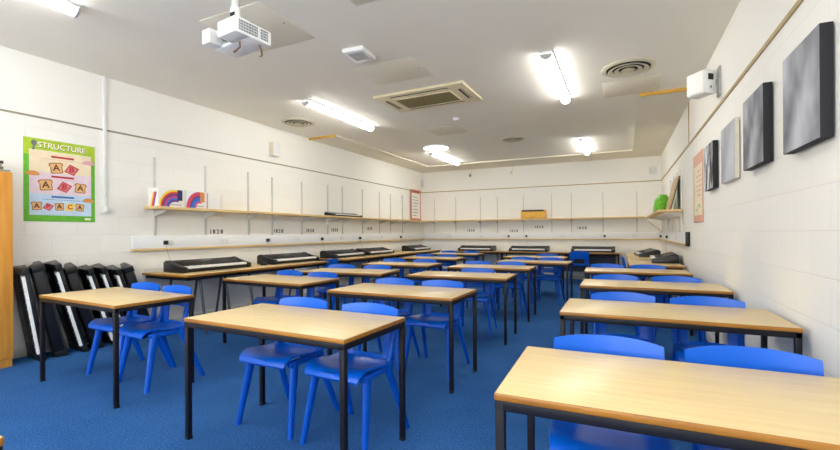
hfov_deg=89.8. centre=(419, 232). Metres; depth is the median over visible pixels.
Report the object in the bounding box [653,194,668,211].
plastic bag
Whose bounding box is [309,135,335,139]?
trim
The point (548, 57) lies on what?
ceiling light
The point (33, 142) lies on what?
print
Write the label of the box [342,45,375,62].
ceiling sensor
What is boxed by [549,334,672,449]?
chair
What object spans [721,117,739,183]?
picture
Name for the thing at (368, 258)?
table
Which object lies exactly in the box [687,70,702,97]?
grille
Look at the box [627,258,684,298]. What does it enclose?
table
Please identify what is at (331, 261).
chair
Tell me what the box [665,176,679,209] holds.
board
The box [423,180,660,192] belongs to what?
trim
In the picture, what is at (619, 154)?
trim
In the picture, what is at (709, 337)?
baseboard
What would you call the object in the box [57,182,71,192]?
print
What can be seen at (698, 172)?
print
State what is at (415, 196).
print
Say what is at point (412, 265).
desk
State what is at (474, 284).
chair
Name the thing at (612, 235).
cable trunking
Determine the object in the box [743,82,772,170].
picture
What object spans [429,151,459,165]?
ceiling light
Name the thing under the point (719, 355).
chair
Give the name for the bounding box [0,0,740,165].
ceiling
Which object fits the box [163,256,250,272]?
electronic keyboard
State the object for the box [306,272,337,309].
chair
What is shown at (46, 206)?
print
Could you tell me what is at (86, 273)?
electronic keyboard
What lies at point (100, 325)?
chair
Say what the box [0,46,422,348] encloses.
wall
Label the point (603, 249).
electronic keyboard
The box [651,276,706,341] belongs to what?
chair
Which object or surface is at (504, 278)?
desk
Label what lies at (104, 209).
switch
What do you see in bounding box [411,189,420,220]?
poster
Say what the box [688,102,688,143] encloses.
trim
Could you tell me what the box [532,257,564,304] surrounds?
chair
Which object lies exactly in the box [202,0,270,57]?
ceiling projector
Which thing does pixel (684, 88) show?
trim
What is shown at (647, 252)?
electronic keyboard
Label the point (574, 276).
baseboard
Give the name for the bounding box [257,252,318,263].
electronic keyboard
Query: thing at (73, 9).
ceiling light
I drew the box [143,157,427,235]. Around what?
shelf
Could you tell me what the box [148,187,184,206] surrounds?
box
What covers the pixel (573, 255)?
chair
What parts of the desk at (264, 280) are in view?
leg, leg, leg, leg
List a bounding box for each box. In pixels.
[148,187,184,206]
[185,190,206,208]
[207,193,219,208]
[521,210,546,218]
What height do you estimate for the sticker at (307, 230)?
0.075 m
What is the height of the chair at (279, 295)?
0.782 m
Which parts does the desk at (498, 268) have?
leg, leg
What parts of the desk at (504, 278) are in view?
leg, leg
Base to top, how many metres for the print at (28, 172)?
0.049 m
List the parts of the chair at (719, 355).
leg, seat, backrest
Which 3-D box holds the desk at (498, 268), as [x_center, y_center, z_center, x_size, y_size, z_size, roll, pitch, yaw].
[1.074,0.867,6.283,1.200,0.730,0.600,0,0,24]
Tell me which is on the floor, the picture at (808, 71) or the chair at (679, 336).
the chair at (679, 336)
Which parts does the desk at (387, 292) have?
leg, leg, leg, leg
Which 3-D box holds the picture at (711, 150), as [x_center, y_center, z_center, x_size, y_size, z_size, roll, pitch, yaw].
[3.056,-0.689,4.424,0.054,0.475,0.460,0,0,26]
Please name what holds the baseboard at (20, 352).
attached to the wall at (29, 84)
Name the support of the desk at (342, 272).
on the floor
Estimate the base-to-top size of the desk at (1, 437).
0.730 m
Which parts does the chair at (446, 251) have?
backrest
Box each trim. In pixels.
[0,109,422,192]
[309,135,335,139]
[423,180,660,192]
[428,149,631,171]
[639,87,686,96]
[661,0,803,180]
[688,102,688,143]
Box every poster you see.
[23,136,94,221]
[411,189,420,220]
[693,149,703,222]
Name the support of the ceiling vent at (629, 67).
in the ceiling at (494, 47)
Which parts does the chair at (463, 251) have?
backrest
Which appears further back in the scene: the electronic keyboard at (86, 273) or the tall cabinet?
the electronic keyboard at (86, 273)
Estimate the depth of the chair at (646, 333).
3.13 m
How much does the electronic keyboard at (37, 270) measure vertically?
0.988 m
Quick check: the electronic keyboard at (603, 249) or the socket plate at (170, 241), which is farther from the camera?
the electronic keyboard at (603, 249)
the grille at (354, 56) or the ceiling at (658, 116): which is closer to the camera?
the grille at (354, 56)
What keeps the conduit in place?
attached to the wall at (29, 84)
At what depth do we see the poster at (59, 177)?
4.55 m
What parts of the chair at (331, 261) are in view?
backrest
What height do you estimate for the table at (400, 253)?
0.748 m
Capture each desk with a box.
[0,435,3,449]
[39,287,193,408]
[184,303,405,449]
[222,274,338,356]
[300,268,399,316]
[327,283,476,393]
[362,261,441,306]
[400,256,465,281]
[407,271,516,345]
[430,253,483,260]
[447,264,536,321]
[494,346,839,449]
[496,259,572,303]
[503,255,567,295]
[560,298,802,354]
[580,279,733,342]
[584,267,692,335]
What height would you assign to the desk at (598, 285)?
0.730 m
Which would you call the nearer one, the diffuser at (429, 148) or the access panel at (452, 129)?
the access panel at (452, 129)
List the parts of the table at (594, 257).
modesty panel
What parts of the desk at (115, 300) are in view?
leg, leg, leg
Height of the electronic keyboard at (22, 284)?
0.940 m
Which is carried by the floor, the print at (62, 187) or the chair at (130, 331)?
the chair at (130, 331)
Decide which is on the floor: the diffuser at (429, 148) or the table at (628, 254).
the table at (628, 254)
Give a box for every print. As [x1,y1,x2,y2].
[26,170,39,174]
[31,140,36,148]
[31,202,41,209]
[38,179,52,189]
[43,203,53,210]
[49,163,62,173]
[51,156,73,160]
[51,176,73,179]
[51,196,73,198]
[54,203,63,210]
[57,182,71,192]
[64,165,78,175]
[65,204,74,210]
[74,183,86,193]
[75,204,84,211]
[83,161,93,165]
[83,198,93,202]
[150,190,178,206]
[186,192,200,207]
[412,193,419,218]
[694,162,701,215]
[696,169,700,195]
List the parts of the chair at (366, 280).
backrest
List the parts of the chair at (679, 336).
post, seat, post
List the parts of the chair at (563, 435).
backrest, seat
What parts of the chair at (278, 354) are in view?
leg, seat, leg, leg, backrest, seat rail, leg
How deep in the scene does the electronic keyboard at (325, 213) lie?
8.80 m
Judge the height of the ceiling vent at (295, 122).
0.034 m
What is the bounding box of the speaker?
[687,65,720,98]
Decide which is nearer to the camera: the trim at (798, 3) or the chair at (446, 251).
the trim at (798, 3)
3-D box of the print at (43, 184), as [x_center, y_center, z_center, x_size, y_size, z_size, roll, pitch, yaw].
[-3.957,-0.504,4.455,0.001,0.124,0.129,0,0,26]
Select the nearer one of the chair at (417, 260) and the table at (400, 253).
the chair at (417, 260)
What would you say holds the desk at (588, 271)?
on the floor
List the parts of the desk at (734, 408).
leg, leg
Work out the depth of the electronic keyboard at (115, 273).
4.80 m
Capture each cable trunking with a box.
[130,234,423,250]
[424,232,658,239]
[659,232,689,245]
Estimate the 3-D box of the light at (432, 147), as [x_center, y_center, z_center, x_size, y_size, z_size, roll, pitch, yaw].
[0.351,-1.833,9.159,0.580,0.058,0.580,0,0,26]
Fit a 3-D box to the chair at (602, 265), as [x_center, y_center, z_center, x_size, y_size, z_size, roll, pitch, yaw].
[2.585,0.831,5.840,0.474,0.782,0.527,0,0,26]
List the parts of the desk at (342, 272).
leg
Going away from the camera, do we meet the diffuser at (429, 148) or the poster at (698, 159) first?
the poster at (698, 159)
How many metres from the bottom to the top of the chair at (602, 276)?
0.782 m
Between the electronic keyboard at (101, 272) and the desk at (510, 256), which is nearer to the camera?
the electronic keyboard at (101, 272)
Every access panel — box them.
[200,2,314,51]
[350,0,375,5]
[353,57,433,84]
[426,125,467,135]
[602,75,661,97]
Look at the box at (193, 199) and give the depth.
5.76 m
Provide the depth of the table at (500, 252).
11.00 m
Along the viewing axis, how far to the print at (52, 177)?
4.59 m
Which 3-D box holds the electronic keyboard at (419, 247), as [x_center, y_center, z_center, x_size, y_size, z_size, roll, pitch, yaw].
[-0.086,0.411,11.523,0.382,0.145,1.050,0,0,25]
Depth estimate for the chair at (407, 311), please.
4.15 m
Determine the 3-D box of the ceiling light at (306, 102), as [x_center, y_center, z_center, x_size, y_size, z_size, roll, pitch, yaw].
[-1.222,-1.811,6.630,0.124,0.086,1.720,0,0,26]
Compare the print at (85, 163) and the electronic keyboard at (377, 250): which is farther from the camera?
the electronic keyboard at (377, 250)
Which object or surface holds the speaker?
attached to the wall at (769, 235)
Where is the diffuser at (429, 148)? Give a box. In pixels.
[424,146,447,150]
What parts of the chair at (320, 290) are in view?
seat, backrest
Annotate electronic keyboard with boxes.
[13,265,46,361]
[28,261,68,356]
[43,260,88,351]
[63,262,104,348]
[77,265,112,343]
[90,263,123,335]
[106,265,144,338]
[120,262,150,336]
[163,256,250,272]
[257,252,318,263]
[320,249,365,258]
[324,212,362,216]
[355,247,393,254]
[402,244,430,250]
[458,245,495,250]
[509,246,549,251]
[571,246,614,252]
[634,248,660,256]
[650,252,678,262]
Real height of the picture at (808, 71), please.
0.525 m
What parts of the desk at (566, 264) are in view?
leg, leg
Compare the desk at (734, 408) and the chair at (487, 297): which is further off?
the chair at (487, 297)
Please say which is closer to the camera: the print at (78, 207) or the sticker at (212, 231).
the print at (78, 207)
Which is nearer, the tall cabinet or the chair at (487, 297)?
the tall cabinet
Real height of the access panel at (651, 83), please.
0.006 m
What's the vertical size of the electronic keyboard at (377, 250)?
0.145 m
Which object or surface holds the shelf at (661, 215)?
attached to the wall at (769, 235)
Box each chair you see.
[86,282,170,374]
[119,285,204,393]
[235,297,339,439]
[251,270,302,338]
[300,302,409,449]
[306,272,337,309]
[317,264,355,303]
[323,258,342,300]
[353,265,391,306]
[357,278,420,370]
[373,258,404,306]
[404,259,436,307]
[405,280,469,378]
[409,254,433,285]
[436,254,456,271]
[441,250,456,265]
[454,268,497,336]
[457,251,479,281]
[460,261,490,314]
[491,261,526,317]
[507,257,536,302]
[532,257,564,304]
[533,253,557,292]
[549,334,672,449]
[568,251,589,284]
[588,263,625,325]
[591,292,657,344]
[593,274,639,335]
[621,256,648,280]
[630,264,668,326]
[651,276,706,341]
[670,296,745,361]
[684,345,823,449]
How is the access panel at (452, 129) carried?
attached to the ceiling at (494, 47)
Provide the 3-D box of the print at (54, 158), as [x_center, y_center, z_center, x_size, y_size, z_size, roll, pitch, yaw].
[-3.892,-0.811,4.595,0.001,0.021,0.206,0,0,26]
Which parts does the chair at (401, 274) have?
backrest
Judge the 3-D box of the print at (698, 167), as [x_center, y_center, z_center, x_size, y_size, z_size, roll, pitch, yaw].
[3.500,-0.533,5.309,0.001,0.630,0.600,0,0,26]
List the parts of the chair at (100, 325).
leg, leg, seat, leg, backrest, post, leg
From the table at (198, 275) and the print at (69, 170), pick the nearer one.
the print at (69, 170)
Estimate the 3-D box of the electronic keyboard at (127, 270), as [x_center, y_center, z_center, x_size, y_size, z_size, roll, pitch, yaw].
[-3.434,0.825,5.093,0.407,0.934,0.381,0,0,41]
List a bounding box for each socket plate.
[163,239,173,244]
[220,238,228,243]
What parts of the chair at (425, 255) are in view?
seat, backrest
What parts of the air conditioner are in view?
grille frame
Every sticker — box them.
[210,229,222,233]
[274,229,282,232]
[306,229,313,232]
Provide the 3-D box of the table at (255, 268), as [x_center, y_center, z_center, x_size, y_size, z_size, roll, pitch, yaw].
[-2.369,0.872,6.641,0.870,0.748,1.880,0,0,26]
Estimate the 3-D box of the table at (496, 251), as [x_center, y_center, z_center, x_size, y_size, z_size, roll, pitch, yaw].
[1.556,0.871,11.832,1.500,0.725,0.652,0,0,26]
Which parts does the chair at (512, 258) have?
backrest, leg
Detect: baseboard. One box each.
[12,273,409,358]
[457,271,650,280]
[672,295,714,342]
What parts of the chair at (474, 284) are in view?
seat, backrest, leg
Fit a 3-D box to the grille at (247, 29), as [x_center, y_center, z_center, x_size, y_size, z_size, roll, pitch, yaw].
[-1.118,-1.332,2.748,0.002,0.067,0.140,0,0,32]
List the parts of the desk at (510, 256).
leg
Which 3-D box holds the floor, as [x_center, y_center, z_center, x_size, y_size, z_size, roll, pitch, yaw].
[-0.193,1.299,4.931,6.677,0.120,15.027,0,0,26]
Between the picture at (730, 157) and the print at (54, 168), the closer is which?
the picture at (730, 157)
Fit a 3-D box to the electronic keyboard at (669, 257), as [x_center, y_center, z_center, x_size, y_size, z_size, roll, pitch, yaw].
[4.123,0.412,7.141,0.382,0.145,1.000,0,0,28]
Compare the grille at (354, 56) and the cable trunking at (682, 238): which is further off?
the cable trunking at (682, 238)
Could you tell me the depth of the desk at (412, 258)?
8.44 m
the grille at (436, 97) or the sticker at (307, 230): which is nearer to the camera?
the grille at (436, 97)
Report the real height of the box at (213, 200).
0.225 m
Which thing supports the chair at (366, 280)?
on the floor
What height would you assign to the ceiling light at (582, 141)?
0.086 m
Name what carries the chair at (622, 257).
on the floor
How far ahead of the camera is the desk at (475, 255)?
10.11 m
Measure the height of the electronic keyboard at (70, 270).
0.965 m
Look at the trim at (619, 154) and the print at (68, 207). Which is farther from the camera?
the trim at (619, 154)
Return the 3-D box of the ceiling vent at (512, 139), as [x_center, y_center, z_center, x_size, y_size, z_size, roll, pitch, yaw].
[1.858,-1.854,8.440,0.480,0.034,0.480,0,0,26]
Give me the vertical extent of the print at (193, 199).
0.221 m
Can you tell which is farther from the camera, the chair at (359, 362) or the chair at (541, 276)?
the chair at (541, 276)
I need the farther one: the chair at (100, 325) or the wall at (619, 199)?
the wall at (619, 199)
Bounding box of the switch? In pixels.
[100,206,110,212]
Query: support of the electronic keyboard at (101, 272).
on the floor
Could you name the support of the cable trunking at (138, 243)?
attached to the wall at (29, 84)
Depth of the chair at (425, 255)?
9.02 m
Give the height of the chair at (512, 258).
0.782 m
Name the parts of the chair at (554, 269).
seat, backrest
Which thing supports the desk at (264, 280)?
on the floor
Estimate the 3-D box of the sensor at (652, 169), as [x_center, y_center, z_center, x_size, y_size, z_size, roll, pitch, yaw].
[5.663,-1.523,10.254,0.180,0.200,0.062,0,0,26]
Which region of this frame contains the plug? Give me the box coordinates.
[163,240,169,258]
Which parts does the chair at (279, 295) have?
seat, backrest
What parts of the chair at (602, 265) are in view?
backrest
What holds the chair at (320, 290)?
on the floor
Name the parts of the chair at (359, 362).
leg, seat, leg, leg, backrest, seat rail, post, leg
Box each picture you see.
[704,140,717,191]
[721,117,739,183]
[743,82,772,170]
[783,21,833,154]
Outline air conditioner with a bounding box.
[373,80,481,112]
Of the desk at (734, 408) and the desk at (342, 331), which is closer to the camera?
the desk at (734, 408)
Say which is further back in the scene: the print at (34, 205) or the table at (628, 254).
the table at (628, 254)
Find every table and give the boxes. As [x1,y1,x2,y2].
[142,269,239,333]
[215,261,328,311]
[318,254,397,275]
[373,250,441,282]
[452,250,502,260]
[499,251,558,259]
[557,251,620,280]
[626,252,649,267]
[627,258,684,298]
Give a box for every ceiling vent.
[282,118,314,126]
[501,136,524,142]
[601,57,656,77]
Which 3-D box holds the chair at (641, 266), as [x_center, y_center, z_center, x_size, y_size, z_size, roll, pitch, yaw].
[3.050,0.828,5.615,0.474,0.782,0.527,0,0,23]
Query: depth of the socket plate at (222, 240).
6.40 m
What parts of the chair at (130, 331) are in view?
leg, leg, seat, post, seat rail, leg, backrest, post, leg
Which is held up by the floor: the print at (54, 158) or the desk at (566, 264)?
the desk at (566, 264)
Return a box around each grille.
[239,19,257,37]
[261,29,267,41]
[349,52,369,60]
[397,92,459,107]
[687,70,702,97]
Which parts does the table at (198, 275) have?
leg, leg, leg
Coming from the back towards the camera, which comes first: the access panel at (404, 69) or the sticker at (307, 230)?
the sticker at (307, 230)
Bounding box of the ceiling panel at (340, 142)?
[312,135,440,172]
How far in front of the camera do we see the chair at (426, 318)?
3.88 m
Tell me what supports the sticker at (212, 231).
attached to the wall at (29, 84)
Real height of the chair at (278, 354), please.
0.782 m
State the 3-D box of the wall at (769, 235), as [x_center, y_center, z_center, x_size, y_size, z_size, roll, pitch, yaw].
[2.742,-0.330,3.525,0.150,3.100,15.027,0,0,26]
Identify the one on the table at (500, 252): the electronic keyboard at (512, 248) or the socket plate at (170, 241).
the electronic keyboard at (512, 248)
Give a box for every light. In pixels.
[34,0,80,17]
[302,99,373,131]
[423,144,449,150]
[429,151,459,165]
[540,50,569,104]
[577,137,589,155]
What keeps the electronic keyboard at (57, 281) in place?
on the floor
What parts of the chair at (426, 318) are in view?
leg, post, leg, seat, backrest, leg, seat rail, post, leg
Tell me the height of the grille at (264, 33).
0.067 m
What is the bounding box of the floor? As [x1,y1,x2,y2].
[0,277,707,449]
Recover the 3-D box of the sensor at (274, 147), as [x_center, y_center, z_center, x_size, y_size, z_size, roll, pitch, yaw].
[-2.531,-1.455,7.355,0.100,0.240,0.171,0,0,26]
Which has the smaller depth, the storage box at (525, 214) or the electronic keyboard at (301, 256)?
the electronic keyboard at (301, 256)
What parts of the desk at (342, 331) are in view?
leg, leg, leg, leg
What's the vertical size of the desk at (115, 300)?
0.730 m
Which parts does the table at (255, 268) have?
leg, leg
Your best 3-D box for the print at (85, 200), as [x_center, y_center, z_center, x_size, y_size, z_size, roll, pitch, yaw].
[-3.785,-0.364,4.812,0.001,0.049,0.116,0,0,26]
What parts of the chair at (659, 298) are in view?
leg, backrest, leg, leg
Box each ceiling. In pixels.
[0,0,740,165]
[631,91,690,157]
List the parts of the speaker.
wall plate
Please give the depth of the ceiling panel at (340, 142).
9.72 m
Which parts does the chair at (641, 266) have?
backrest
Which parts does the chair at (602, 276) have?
backrest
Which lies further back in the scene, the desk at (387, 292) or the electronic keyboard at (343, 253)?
the electronic keyboard at (343, 253)
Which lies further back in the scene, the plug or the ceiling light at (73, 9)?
the plug
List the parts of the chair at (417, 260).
backrest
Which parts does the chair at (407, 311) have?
leg, backrest, leg, seat, post, leg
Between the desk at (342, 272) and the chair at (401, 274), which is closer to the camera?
the desk at (342, 272)
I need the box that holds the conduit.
[100,76,110,212]
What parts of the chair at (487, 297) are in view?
leg, backrest, seat, leg, post, leg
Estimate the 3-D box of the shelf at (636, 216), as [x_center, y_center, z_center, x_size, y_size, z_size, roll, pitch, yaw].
[2.755,-0.523,11.524,5.999,1.062,0.280,0,0,26]
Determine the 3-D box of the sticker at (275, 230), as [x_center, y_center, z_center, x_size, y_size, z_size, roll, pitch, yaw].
[-2.512,-0.025,7.489,0.003,0.075,0.222,0,0,26]
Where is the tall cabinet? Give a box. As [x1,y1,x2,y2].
[0,171,13,368]
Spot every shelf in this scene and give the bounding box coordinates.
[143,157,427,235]
[428,191,644,232]
[645,169,682,231]
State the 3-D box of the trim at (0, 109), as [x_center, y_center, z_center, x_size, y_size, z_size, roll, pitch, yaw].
[-3.082,-1.212,6.305,0.008,0.018,14.727,0,0,26]
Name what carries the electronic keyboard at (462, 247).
on the table at (496, 251)
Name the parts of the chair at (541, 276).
leg, seat, backrest, leg, leg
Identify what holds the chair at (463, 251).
on the floor
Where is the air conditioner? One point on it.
(457, 92)
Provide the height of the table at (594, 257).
0.725 m
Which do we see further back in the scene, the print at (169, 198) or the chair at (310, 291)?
the print at (169, 198)
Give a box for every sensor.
[269,141,279,156]
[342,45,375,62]
[649,166,656,173]
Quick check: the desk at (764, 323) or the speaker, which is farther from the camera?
the speaker
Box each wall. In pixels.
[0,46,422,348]
[423,156,661,277]
[661,0,839,377]
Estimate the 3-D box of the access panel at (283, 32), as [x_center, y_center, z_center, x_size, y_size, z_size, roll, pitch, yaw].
[-1.463,-1.851,3.853,0.700,0.006,0.700,0,0,26]
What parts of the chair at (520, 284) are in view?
leg, leg, seat, backrest, leg, leg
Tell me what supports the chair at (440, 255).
on the floor
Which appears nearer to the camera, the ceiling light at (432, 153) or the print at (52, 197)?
the print at (52, 197)
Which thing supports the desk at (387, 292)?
on the floor
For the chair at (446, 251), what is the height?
0.782 m
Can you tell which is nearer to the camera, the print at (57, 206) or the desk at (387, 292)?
the desk at (387, 292)
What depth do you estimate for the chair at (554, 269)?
8.83 m
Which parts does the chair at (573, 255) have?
backrest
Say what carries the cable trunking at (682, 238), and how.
attached to the wall at (769, 235)

